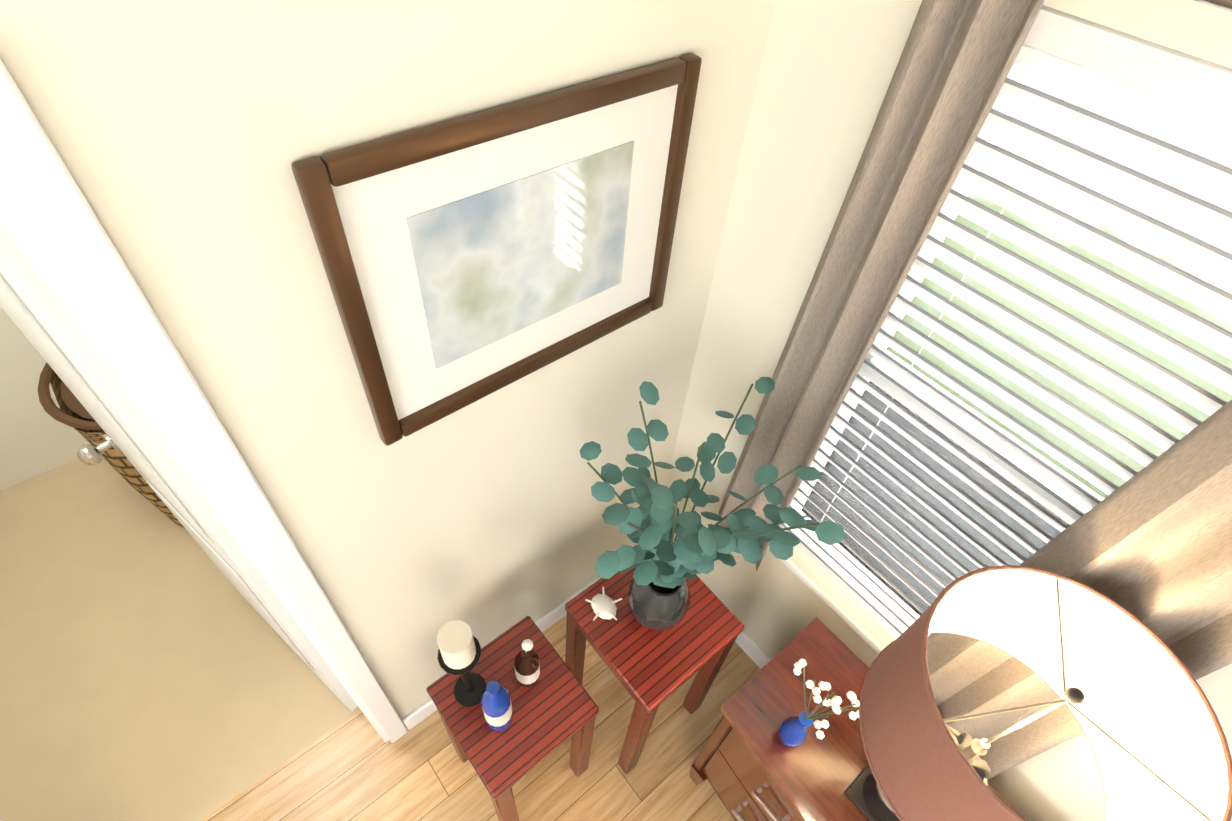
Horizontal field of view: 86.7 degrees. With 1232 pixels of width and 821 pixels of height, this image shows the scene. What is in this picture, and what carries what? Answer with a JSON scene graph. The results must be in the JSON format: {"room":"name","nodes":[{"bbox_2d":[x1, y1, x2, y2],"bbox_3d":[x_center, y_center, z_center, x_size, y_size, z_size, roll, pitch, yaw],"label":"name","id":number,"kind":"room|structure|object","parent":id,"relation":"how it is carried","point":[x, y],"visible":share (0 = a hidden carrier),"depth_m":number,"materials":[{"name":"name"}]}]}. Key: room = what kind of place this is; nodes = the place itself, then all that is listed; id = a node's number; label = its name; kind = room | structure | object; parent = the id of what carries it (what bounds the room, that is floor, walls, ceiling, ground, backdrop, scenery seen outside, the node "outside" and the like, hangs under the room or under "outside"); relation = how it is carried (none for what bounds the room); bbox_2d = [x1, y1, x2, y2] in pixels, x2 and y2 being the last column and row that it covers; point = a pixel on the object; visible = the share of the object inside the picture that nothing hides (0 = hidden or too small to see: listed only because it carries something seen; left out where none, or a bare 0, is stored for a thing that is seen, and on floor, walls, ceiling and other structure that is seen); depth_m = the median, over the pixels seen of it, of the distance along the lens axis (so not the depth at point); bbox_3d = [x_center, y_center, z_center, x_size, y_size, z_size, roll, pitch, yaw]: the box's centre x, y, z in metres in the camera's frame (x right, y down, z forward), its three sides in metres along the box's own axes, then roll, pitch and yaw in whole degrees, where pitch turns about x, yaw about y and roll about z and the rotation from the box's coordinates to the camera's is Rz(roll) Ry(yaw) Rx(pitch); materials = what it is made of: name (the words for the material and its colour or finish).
{"room":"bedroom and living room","nodes":[
{"label":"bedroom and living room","id":0,"kind":"room"},
{"bbox_2d":[0,307,90,490],"bbox_3d":[-2.030,-0.709,1.849,2.200,2.460,0.100,-30,58,-27],"label":"wall","id":1,"kind":"structure","parent":0,"point":[36,439],"depth_m":2.45,"materials":[{"name":"white paint"}]},
{"bbox_2d":[0,457,760,820],"bbox_3d":[-0.235,2.294,1.112,3.780,0.100,6.750,-30,58,-27],"label":"floor","id":2,"kind":"structure","parent":0,"point":[154,666],"depth_m":2.10,"materials":[{"name":"wood"}]},
{"bbox_2d":[38,362,183,527],"bbox_3d":[-1.594,0.054,2.409,0.581,0.676,0.581,-30,58,-27],"label":"basket","id":3,"kind":"object","parent":2,"relation":"on","point":[72,411],"visible":0.23,"depth_m":2.08,"materials":[{"name":"wicker"}]},
{"bbox_2d":[426,616,598,820],"bbox_3d":[-0.276,0.908,1.837,0.308,0.610,0.308,-30,58,-27],"label":"accent table","id":4,"kind":"object","parent":2,"relation":"on","point":[554,707],"visible":0.94,"depth_m":1.60,"materials":[{"name":"red wood"}]},
{"bbox_2d":[437,620,486,706],"bbox_3d":[-0.348,0.580,1.484,0.094,0.336,0.094,-30,58,-27],"label":"candle","id":5,"kind":"object","parent":4,"relation":"on","point":[459,651],"visible":0.98,"depth_m":1.39,"materials":[{"name":"white wax"}]},
{"bbox_2d":[481,680,520,731],"bbox_3d":[-0.273,0.669,1.488,0.064,0.225,0.064,33,54,21],"label":"decorative bottle","id":6,"kind":"object","parent":4,"relation":"on","point":[496,705],"depth_m":1.45,"materials":[{"name":"blue glass"}]},
{"bbox_2d":[514,639,539,686],"bbox_3d":[-0.213,0.593,1.554,0.060,0.233,0.060,33,54,21],"label":"decorative bottle","id":7,"kind":"object","parent":4,"relation":"on","point":[526,663],"depth_m":1.55,"materials":[{"name":"brown glass"}]},
{"bbox_2d":[565,567,743,773],"bbox_3d":[0.078,0.754,1.956,0.338,0.680,0.338,-30,58,-27],"label":"accent table","id":8,"kind":"object","parent":2,"relation":"on","point":[652,670],"visible":0.77,"depth_m":1.68,"materials":[{"name":"red wood"}]},
{"bbox_2d":[585,587,621,620],"bbox_3d":[-0.028,0.510,1.688,0.096,0.024,0.092,-30,58,-27],"label":"seashell","id":9,"kind":"object","parent":8,"relation":"on","point":[603,605],"visible":0.96,"depth_m":1.68,"materials":[{"name":"white ceramic"}]},
{"bbox_2d":[579,377,845,630],"bbox_3d":[0.159,0.292,1.428,0.566,0.728,0.496,-30,58,-27],"label":"vase","id":10,"kind":"object","parent":8,"relation":"on","point":[661,561],"visible":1,"depth_m":1.31,"materials":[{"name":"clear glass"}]},
{"bbox_2d":[689,617,1025,820],"bbox_3d":[0.613,1.102,1.708,0.395,0.675,0.804,-30,58,-27],"label":"nightstand","id":11,"kind":"object","parent":2,"relation":"on","point":[748,764],"visible":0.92,"depth_m":1.58,"materials":[{"name":"brown wood"}]},
{"bbox_2d":[779,658,859,746],"bbox_3d":[0.414,0.640,1.392,0.131,0.373,0.160,-30,58,-27],"label":"vase","id":12,"kind":"object","parent":11,"relation":"on","point":[793,731],"visible":0.98,"depth_m":1.36,"materials":[{"name":"blue"}]},
{"bbox_2d":[844,565,1231,820],"bbox_3d":[0.626,0.632,1.188,0.418,0.722,0.418,-30,58,-27],"label":"table lamp","id":13,"kind":"object","parent":11,"relation":"on","point":[1121,682],"visible":1,"depth_m":1.04,"materials":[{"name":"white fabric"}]},
{"bbox_2d":[0,0,774,727],"bbox_3d":[-1.205,0.422,0.758,3.640,2.745,0.140,-30,58,-27],"label":"wall","id":14,"kind":"structure","parent":0,"point":[184,134],"depth_m":0.94,"materials":[{"name":"beige paint"}]},
{"bbox_2d":[0,221,357,711],"bbox_3d":[-1.028,0.160,1.493,0.667,1.978,0.196,33,54,21],"label":"door","id":15,"kind":"structure","parent":14,"relation":"in","point":[33,308],"depth_m":1.15,"materials":[{"name":"white wood"}]},
{"bbox_2d":[0,58,407,742],"bbox_3d":[-0.954,0.494,1.173,0.806,2.058,0.156,-30,58,-27],"label":"door frame","id":16,"kind":"structure","parent":14,"relation":"attached to","point":[52,226],"depth_m":0.80,"materials":[{"name":"white"}]},
{"bbox_2d":[292,53,701,445],"bbox_3d":[-0.141,-0.264,1.120,0.670,0.530,0.028,-30,58,-27],"label":"picture frame","id":17,"kind":"object","parent":14,"relation":"attached to","point":[469,259],"visible":1,"depth_m":1.05,"materials":[{"name":"brown wood"}]},
{"bbox_2d":[403,577,599,729],"bbox_3d":[-0.265,0.762,2.306,1.045,0.095,0.014,-30,58,-27],"label":"baseboard","id":18,"kind":"structure","parent":14,"relation":"attached to","point":[427,708],"depth_m":2.26,"materials":[{"name":"white paint"}]},
{"bbox_2d":[666,0,1231,820],"bbox_3d":[1.806,1.075,0.469,0.140,2.745,5.040,-30,58,-27],"label":"wall","id":19,"kind":"structure","parent":0,"point":[826,74],"depth_m":1.36,"materials":[{"name":"beige paint"}]},
{"bbox_2d":[735,630,770,668],"bbox_3d":[1.653,1.975,1.432,0.018,0.095,4.760,-30,58,-27],"label":"baseboard","id":20,"kind":"structure","parent":19,"relation":"attached to","point":[753,650],"depth_m":2.29,"materials":[{"name":"white paint"}]},
{"bbox_2d":[718,0,1231,779],"bbox_3d":[0.666,0.111,1.192,0.086,1.555,0.994,-30,58,-27],"label":"curtains","id":21,"kind":"object","parent":19,"relation":"attached to","point":[1150,546],"visible":0.67,"depth_m":1.05,"materials":[{"name":"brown fabric"}]},
{"bbox_2d":[768,73,1231,653],"bbox_3d":[0.742,0.101,1.270,0.132,1.430,0.750,-30,58,-27],"label":"window","id":22,"kind":"structure","parent":19,"relation":"in","point":[862,577],"depth_m":1.33,"materials":[{"name":"white plastic"}]},
{"bbox_2d":[780,5,1231,637],"bbox_3d":[0.733,0.087,1.241,0.056,1.361,0.696,-30,58,-27],"label":"window blind","id":23,"kind":"object","parent":22,"relation":"attached to","point":[1178,95],"visible":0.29,"depth_m":1.00,"materials":[{"name":"white plastic"}]},
{"label":"outside","id":24,"kind":"structure","parent":0,"visible":0},
{"bbox_2d":[886,80,1231,498],"bbox_3d":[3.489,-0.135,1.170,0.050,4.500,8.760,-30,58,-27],"label":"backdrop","id":25,"kind":"structure","parent":24,"point":[1045,325],"depth_m":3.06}
]}

